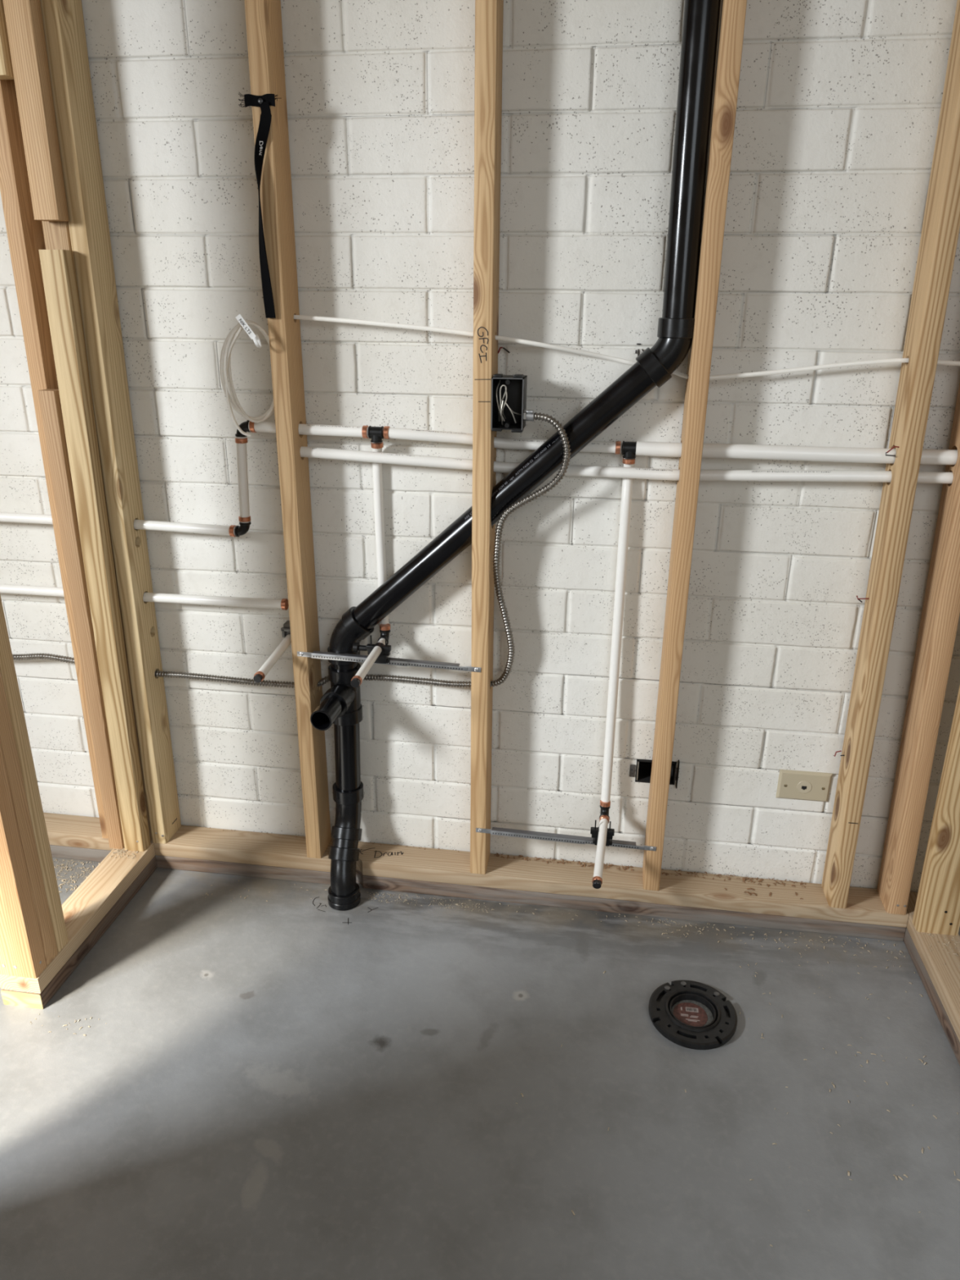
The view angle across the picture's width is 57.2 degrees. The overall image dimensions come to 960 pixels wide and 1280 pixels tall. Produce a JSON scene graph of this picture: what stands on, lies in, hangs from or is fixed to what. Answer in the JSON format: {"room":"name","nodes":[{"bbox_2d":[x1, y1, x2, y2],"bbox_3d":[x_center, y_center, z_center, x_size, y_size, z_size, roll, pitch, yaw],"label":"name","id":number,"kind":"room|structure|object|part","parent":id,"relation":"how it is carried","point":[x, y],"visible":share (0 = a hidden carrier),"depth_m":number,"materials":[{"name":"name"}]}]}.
{"room":"building under construction","nodes":[
{"label":"building under construction","id":0,"kind":"room"},
{"bbox_2d":[0,0,959,892],"bbox_3d":[-0.465,-0.726,1.903,5.953,2.700,0.201,3,21,7],"label":"wall","id":1,"kind":"structure","parent":0,"point":[838,107],"depth_m":1.81,"materials":[{"name":"white brick"}]},
{"bbox_2d":[629,759,679,788],"bbox_3d":[0.411,0.298,2.079,0.112,0.070,0.072,3,21,7],"label":"wall box","id":2,"kind":"object","parent":1,"relation":"attached to","point":[644,766],"visible":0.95,"depth_m":2.07,"materials":[{"name":"black"}]},
{"bbox_2d":[775,768,832,801],"bbox_3d":[0.741,0.334,2.013,0.115,0.074,0.010,3,21,7],"label":"plate","id":3,"kind":"object","parent":1,"relation":"attached to","point":[792,784],"visible":1,"depth_m":2.01,"materials":[{"name":"beige plastic"}]},
{"bbox_2d":[0,857,959,1279],"bbox_3d":[-0.594,1.344,0.451,6.600,0.120,4.600,3,21,7],"label":"floor","id":4,"kind":"structure","parent":0,"point":[283,1086],"depth_m":1.60,"materials":[{"name":"concrete"}]},
{"bbox_2d":[0,856,157,1008],"bbox_3d":[-0.902,0.649,2.024,0.088,0.038,0.485,3,21,7],"label":"plate","id":5,"kind":"object","parent":4,"relation":"on","point":[11,997],"visible":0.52,"depth_m":1.92,"materials":[{"name":"brown wood"}]},
{"bbox_2d":[0,842,155,993],"bbox_3d":[-0.902,0.613,2.012,0.089,0.038,0.483,3,21,7],"label":"plate","id":6,"kind":"object","parent":5,"relation":"on","point":[87,905],"visible":0.77,"depth_m":2.00,"materials":[{"name":"brown wood"}]},
{"bbox_2d":[0,744,46,978],"bbox_3d":[-0.924,-0.475,1.357,0.088,2.464,0.039,3,21,7],"label":"stud","id":7,"kind":"object","parent":6,"relation":"on","point":[22,954],"visible":1,"depth_m":1.72,"materials":[{"name":"brown wood"}]},
{"bbox_2d":[0,669,57,964],"bbox_3d":[-0.919,-0.489,1.392,0.088,2.464,0.039,3,21,7],"label":"stud","id":8,"kind":"object","parent":6,"relation":"on","point":[7,742],"visible":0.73,"depth_m":1.71,"materials":[{"name":"brown wood"}]},
{"bbox_2d":[0,595,68,952],"bbox_3d":[-0.913,-0.502,1.428,0.088,2.464,0.039,3,21,7],"label":"stud","id":9,"kind":"object","parent":6,"relation":"on","point":[7,668],"visible":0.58,"depth_m":1.72,"materials":[{"name":"yellow wood"}]},
{"bbox_2d":[37,389,124,848],"bbox_3d":[-0.896,0.000,2.015,0.048,1.105,0.036,3,21,7],"label":"stud","id":10,"kind":"object","parent":6,"relation":"on","point":[49,399],"visible":0.77,"depth_m":1.96,"materials":[{"name":"brown wood"}]},
{"bbox_2d":[38,249,150,851],"bbox_3d":[-0.841,-0.120,1.959,0.074,1.369,0.038,3,21,7],"label":"stud","id":11,"kind":"object","parent":6,"relation":"on","point":[58,267],"visible":1,"depth_m":1.90,"materials":[{"name":"brown wood"}]},
{"bbox_2d":[49,844,111,862],"bbox_3d":[-1.030,0.561,2.249,0.168,0.038,0.049,3,21,7],"label":"plate","id":12,"kind":"object","parent":4,"relation":"on","point":[59,851],"depth_m":2.27,"materials":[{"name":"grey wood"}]},
{"bbox_2d":[43,812,113,850],"bbox_3d":[-1.040,0.510,2.276,0.268,0.038,0.135,3,21,7],"label":"plate","id":13,"kind":"object","parent":12,"relation":"on","point":[65,830],"depth_m":2.27,"materials":[{"name":"brown wood"}]},
{"bbox_2d":[0,79,107,838],"bbox_3d":[-0.912,-0.659,1.835,0.067,2.464,0.090,3,21,7],"label":"stud","id":14,"kind":"object","parent":13,"relation":"on","point":[25,236],"visible":0.28,"depth_m":1.78,"materials":[{"name":"brown wood"}]},
{"bbox_2d":[0,0,13,79],"bbox_3d":[-0.867,-1.407,1.470,0.045,0.805,0.036,3,21,7],"label":"wood blocking","id":15,"kind":"object","parent":14,"relation":"attached to","point":[6,64],"visible":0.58,"depth_m":1.59,"materials":[{"name":"yellow wood"}]},
{"bbox_2d":[0,583,288,609],"bbox_3d":[-1.016,-0.115,2.066,1.171,0.026,0.026,3,21,7],"label":"pipe","id":16,"kind":"object","parent":14,"relation":"attached to","point":[282,604],"visible":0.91,"depth_m":2.01,"materials":[{"name":"white plastic"}]},
{"bbox_2d":[41,221,151,840],"bbox_3d":[-0.829,-0.654,1.824,0.082,2.464,0.087,3,21,7],"label":"stud","id":17,"kind":"object","parent":13,"relation":"on","point":[56,233],"visible":0.17,"depth_m":1.73,"materials":[{"name":"brown wood"}]},
{"bbox_2d":[53,848,141,892],"bbox_3d":[-0.995,0.560,2.195,0.304,0.079,0.132,3,21,7],"label":"wood shavings","id":18,"kind":"object","parent":4,"relation":"on","point":[118,851],"visible":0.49,"depth_m":2.20},
{"bbox_2d":[155,855,330,884],"bbox_3d":[-0.593,0.587,2.192,0.472,0.038,0.049,3,21,7],"label":"plate","id":19,"kind":"object","parent":4,"relation":"on","point":[165,862],"depth_m":2.21,"materials":[{"name":"brown wood"}]},
{"bbox_2d":[150,825,333,871],"bbox_3d":[-0.592,0.537,2.217,0.486,0.038,0.135,3,21,7],"label":"plate","id":20,"kind":"object","parent":19,"relation":"on","point":[284,851],"depth_m":2.22,"materials":[{"name":"brown wood"}]},
{"bbox_2d":[40,0,181,844],"bbox_3d":[-0.780,-0.651,1.817,0.064,2.464,0.090,3,21,7],"label":"stud","id":21,"kind":"object","parent":20,"relation":"on","point":[63,20],"visible":0.98,"depth_m":1.84,"materials":[{"name":"yellow wood"}]},
{"bbox_2d":[3,0,68,221],"bbox_3d":[-0.810,-1.292,1.504,0.068,1.043,0.038,3,21,7],"label":"wood blocking","id":22,"kind":"object","parent":21,"relation":"attached to","point":[24,18],"visible":1,"depth_m":1.61,"materials":[{"name":"brown wood"}]},
{"bbox_2d":[244,0,331,858],"bbox_3d":[-0.392,-0.628,1.766,0.039,2.464,0.090,3,21,7],"label":"stud","id":23,"kind":"object","parent":20,"relation":"on","point":[263,17],"visible":0.98,"depth_m":1.79,"materials":[{"name":"brown wood"}]},
{"bbox_2d":[238,92,281,318],"bbox_3d":[-0.399,-0.802,1.639,0.082,0.382,0.025,3,21,7],"label":"strap","id":24,"kind":"object","parent":23,"relation":"attached to","point":[264,101],"visible":1,"depth_m":1.61,"materials":[{"name":"black fabric"}]},
{"bbox_2d":[253,620,291,682],"bbox_3d":[-0.449,0.023,1.944,0.038,0.056,0.239,3,21,7],"label":"pipe","id":25,"kind":"object","parent":23,"relation":"attached to","point":[259,676],"visible":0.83,"depth_m":1.94,"materials":[{"name":"white plastic"}]},
{"bbox_2d":[352,635,391,663],"bbox_3d":[-0.236,0.019,1.933,0.083,0.062,0.023,3,21,7],"label":"clamp","id":26,"kind":"object","parent":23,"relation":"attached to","point":[383,658],"visible":0.8,"depth_m":1.93,"materials":[{"name":"black plastic"}]},
{"bbox_3d":[-0.263,0.017,1.935,0.030,0.022,0.022,3,21,7],"label":"knob","id":27,"kind":"part","parent":26,"relation":"part of","materials":[{"name":"black plastic"}]},
{"bbox_2d":[351,638,385,687],"bbox_3d":[-0.233,0.046,1.859,0.021,0.022,0.227,3,21,7],"label":"pipe","id":28,"kind":"object","parent":26,"relation":"attached to","point":[357,680],"visible":0.98,"depth_m":1.82,"materials":[{"name":"white plastic"}]},
{"bbox_2d":[297,650,480,672],"bbox_3d":[-0.204,0.047,1.950,0.416,0.022,0.014,3,21,7],"label":"bracket","id":29,"kind":"object","parent":23,"relation":"attached to","point":[317,655],"visible":0.97,"depth_m":1.94,"materials":[{"name":"metal"}]},
{"bbox_3d":[-0.268,0.044,1.952,0.219,0.016,0.002,3,21,7],"label":"rail","id":30,"kind":"part","parent":29,"relation":"part of","materials":[{"name":"metal"}]},
{"bbox_3d":[-0.196,0.049,1.946,0.340,0.018,0.002,3,21,7],"label":"rail","id":31,"kind":"part","parent":29,"relation":"part of","materials":[{"name":"metal"}]},
{"bbox_2d":[219,315,959,436],"bbox_3d":[0.385,-0.487,1.678,1.800,0.232,0.137,3,21,7],"label":"tubing","id":32,"kind":"object","parent":23,"relation":"attached to","point":[225,373],"visible":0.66,"depth_m":1.73,"materials":[{"name":"white plastic"}]},
{"bbox_2d":[235,314,262,348],"bbox_3d":[-0.440,-0.594,1.694,0.048,0.063,0.027,-19,29,-41],"label":"tag","id":33,"kind":"object","parent":32,"relation":"attached to","point":[255,337],"visible":1,"depth_m":1.69,"materials":[{"name":"white"}]},
{"bbox_2d":[30,880,959,1246],"bbox_3d":[0.002,0.799,1.706,1.818,0.003,0.926,3,21,7],"label":"wood shavings","id":34,"kind":"object","parent":4,"relation":"on","point":[900,951],"visible":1,"depth_m":2.00},
{"bbox_2d":[310,0,720,911],"bbox_3d":[0.021,-0.547,1.662,0.764,2.552,0.197,3,21,7],"label":"vent pipe","id":35,"kind":"object","parent":4,"relation":"on","point":[340,705],"visible":0.95,"depth_m":1.73,"materials":[{"name":"black plastic"}]},
{"bbox_3d":[-0.331,0.153,1.941,0.048,0.050,0.111,5,21,11],"label":"trap arm","id":36,"kind":"part","parent":35,"relation":"part of","materials":[{"name":"black plastic"}]},
{"bbox_2d":[355,869,906,941],"bbox_3d":[0.327,0.640,2.080,1.291,0.038,0.068,3,21,7],"label":"plate","id":37,"kind":"object","parent":4,"relation":"on","point":[770,921],"depth_m":2.09,"materials":[{"name":"brown wood"}]},
{"bbox_2d":[355,841,908,928],"bbox_3d":[0.327,0.592,2.096,1.301,0.038,0.135,3,21,7],"label":"plate","id":38,"kind":"object","parent":37,"relation":"on","point":[864,906],"depth_m":2.10,"materials":[{"name":"brown wood"}]},
{"bbox_2d":[470,0,503,874],"bbox_3d":[0.012,-0.604,1.713,0.039,2.464,0.090,3,21,7],"label":"stud","id":39,"kind":"object","parent":38,"relation":"on","point":[488,13],"visible":0.96,"depth_m":1.72,"materials":[{"name":"brown wood"}]},
{"bbox_2d":[497,346,510,353],"bbox_3d":[0.047,-0.578,1.755,0.026,0.013,0.009,3,21,7],"label":"wire","id":40,"kind":"object","parent":39,"relation":"attached to","point":[504,348],"visible":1,"depth_m":1.75,"materials":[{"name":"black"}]},
{"bbox_2d":[490,373,534,432],"bbox_3d":[0.068,-0.467,1.732,0.083,0.108,0.069,3,21,7],"label":"electrical box","id":41,"kind":"object","parent":39,"relation":"attached to","point":[508,393],"visible":1,"depth_m":1.75,"materials":[{"name":"black plastic"}]},
{"bbox_2d":[12,412,570,688],"bbox_3d":[-0.751,-0.213,2.004,1.898,0.654,0.091,4,21,9],"label":"cable","id":42,"kind":"object","parent":41,"relation":"attached to","point":[549,419],"visible":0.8,"depth_m":1.96,"materials":[{"name":"metal"}]},
{"bbox_2d":[475,826,656,851],"bbox_3d":[0.198,0.462,2.048,0.418,0.020,0.014,3,21,7],"label":"bracket","id":43,"kind":"object","parent":39,"relation":"attached to","point":[495,831],"visible":0.96,"depth_m":2.05,"materials":[{"name":"metal"}]},
{"bbox_3d":[0.134,0.459,2.050,0.220,0.015,0.002,3,21,7],"label":"rail","id":44,"kind":"part","parent":43,"relation":"part of","materials":[{"name":"metal"}]},
{"bbox_2d":[590,819,614,846],"bbox_3d":[0.280,0.441,2.015,0.054,0.062,0.022,3,21,7],"label":"clamp","id":45,"kind":"object","parent":43,"relation":"attached to","point":[594,831],"visible":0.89,"depth_m":2.01,"materials":[{"name":"black plastic"}]},
{"bbox_2d":[591,814,608,888],"bbox_3d":[0.269,0.467,1.954,0.023,0.057,0.210,5,21,10],"label":"pipe","id":46,"kind":"object","parent":45,"relation":"attached to","point":[597,881],"visible":1,"depth_m":1.94,"materials":[{"name":"white plastic"}]},
{"bbox_3d":[0.207,0.464,2.043,0.342,0.016,0.002,3,21,7],"label":"rail","id":47,"kind":"part","parent":43,"relation":"part of","materials":[{"name":"metal"}]},
{"bbox_2d":[235,420,957,465],"bbox_3d":[0.730,-0.367,1.712,2.512,0.058,0.061,3,21,7],"label":"pipe","id":48,"kind":"object","parent":39,"relation":"attached to","point":[629,450],"visible":0.88,"depth_m":1.76,"materials":[{"name":"white plastic"}]},
{"bbox_2d":[0,436,251,537],"bbox_3d":[-1.043,-0.361,1.971,1.112,0.220,0.029,3,21,7],"label":"pipe","id":49,"kind":"object","parent":48,"relation":"attached to","point":[233,531],"visible":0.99,"depth_m":1.94,"materials":[{"name":"white plastic"}]},
{"bbox_2d":[370,441,391,644],"bbox_3d":[-0.214,-0.211,1.916,0.030,0.460,0.072,-1,21,-4],"label":"pipe","id":50,"kind":"object","parent":48,"relation":"attached to","point":[384,627],"visible":0.67,"depth_m":1.92,"materials":[{"name":"white plastic"}]},
{"bbox_2d":[599,457,635,820],"bbox_3d":[0.297,0.022,1.927,0.026,0.842,0.068,3,21,7],"label":"pipe","id":51,"kind":"object","parent":48,"relation":"attached to","point":[627,483],"visible":0.91,"depth_m":1.92,"materials":[{"name":"white plastic"}]},
{"bbox_2d":[299,446,953,484],"bbox_3d":[0.788,-0.321,1.723,2.394,0.048,0.059,3,21,7],"label":"pipe","id":52,"kind":"object","parent":39,"relation":"attached to","point":[864,476],"visible":0.83,"depth_m":1.77,"materials":[{"name":"white plastic"}]},
{"bbox_2d":[751,471,829,472],"bbox_3d":[0.609,-0.330,1.726,0.148,0.007,0.002,4,21,9],"label":"print","id":53,"kind":"object","parent":52,"relation":"on","point":[752,471],"depth_m":1.73,"materials":[{"name":"grey"}]},
{"bbox_2d":[209,826,805,899],"bbox_3d":[0.032,0.542,2.160,1.491,0.005,0.077,3,21,7],"label":"wood shavings","id":54,"kind":"object","parent":38,"relation":"on","point":[497,855],"visible":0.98,"depth_m":2.12},
{"bbox_2d":[642,0,746,890],"bbox_3d":[0.419,-0.579,1.660,0.037,2.464,0.090,3,21,7],"label":"stud","id":55,"kind":"object","parent":38,"relation":"on","point":[732,12],"visible":0.97,"depth_m":1.68,"materials":[{"name":"brown wood"}]},
{"bbox_2d":[821,0,959,908],"bbox_3d":[0.810,-0.555,1.609,0.089,2.464,0.090,3,21,7],"label":"stud","id":56,"kind":"object","parent":38,"relation":"on","point":[940,228],"visible":0.99,"depth_m":1.67,"materials":[{"name":"brown wood"}]},
{"bbox_2d":[856,595,869,602],"bbox_3d":[0.786,-0.084,1.808,0.030,0.015,0.006,3,21,7],"label":"wire","id":57,"kind":"object","parent":56,"relation":"attached to","point":[856,595],"visible":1,"depth_m":1.81,"materials":[{"name":"red"}]},
{"bbox_2d":[885,445,899,456],"bbox_3d":[0.781,-0.356,1.661,0.028,0.020,0.007,3,21,7],"label":"wire","id":58,"kind":"object","parent":56,"relation":"attached to","point":[895,446],"visible":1,"depth_m":1.66,"materials":[{"name":"red metal"}]},
{"bbox_2d":[876,382,959,915],"bbox_3d":[0.918,-0.548,1.593,0.127,2.464,0.092,3,21,7],"label":"stud","id":59,"kind":"object","parent":38,"relation":"on","point":[940,612],"visible":0.98,"depth_m":1.82,"materials":[{"name":"brown wood"}]},
{"bbox_2d":[648,980,737,1049],"bbox_3d":[0.433,0.760,1.796,0.176,0.020,0.176,-8,23,-22],"label":"flange","id":60,"kind":"object","parent":4,"relation":"on","point":[689,1014],"visible":1,"depth_m":1.79,"materials":[{"name":"black plastic"}]},
{"bbox_2d":[680,1007,699,1022],"bbox_3d":[0.429,0.764,1.799,0.037,0.001,0.037,3,21,7],"label":"print","id":61,"kind":"object","parent":60,"relation":"on","point":[692,1009],"depth_m":1.80},
{"bbox_2d":[903,927,959,1065],"bbox_3d":[0.904,0.944,1.305,0.088,0.038,1.689,3,21,7],"label":"plate","id":62,"kind":"object","parent":4,"relation":"on","point":[941,1014],"visible":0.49,"depth_m":1.83,"materials":[{"name":"brown wood"}]},
{"bbox_2d":[906,891,959,1041],"bbox_3d":[0.905,0.909,1.291,0.089,0.038,1.689,3,21,7],"label":"plate","id":63,"kind":"object","parent":62,"relation":"on","point":[945,978],"visible":0.65,"depth_m":1.85,"materials":[{"name":"brown wood"}]},
{"bbox_2d":[911,685,959,935],"bbox_3d":[0.992,-0.514,1.506,0.136,2.464,0.039,3,21,7],"label":"stud","id":64,"kind":"object","parent":63,"relation":"on","point":[937,907],"visible":1,"depth_m":1.87,"materials":[{"name":"brown wood"}]},
{"bbox_2d":[922,933,959,968],"bbox_3d":[0.993,0.671,1.853,0.072,0.003,0.156,3,21,7],"label":"wood shavings","id":65,"kind":"object","parent":63,"relation":"on","point":[922,933],"visible":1,"depth_m":1.90}
]}

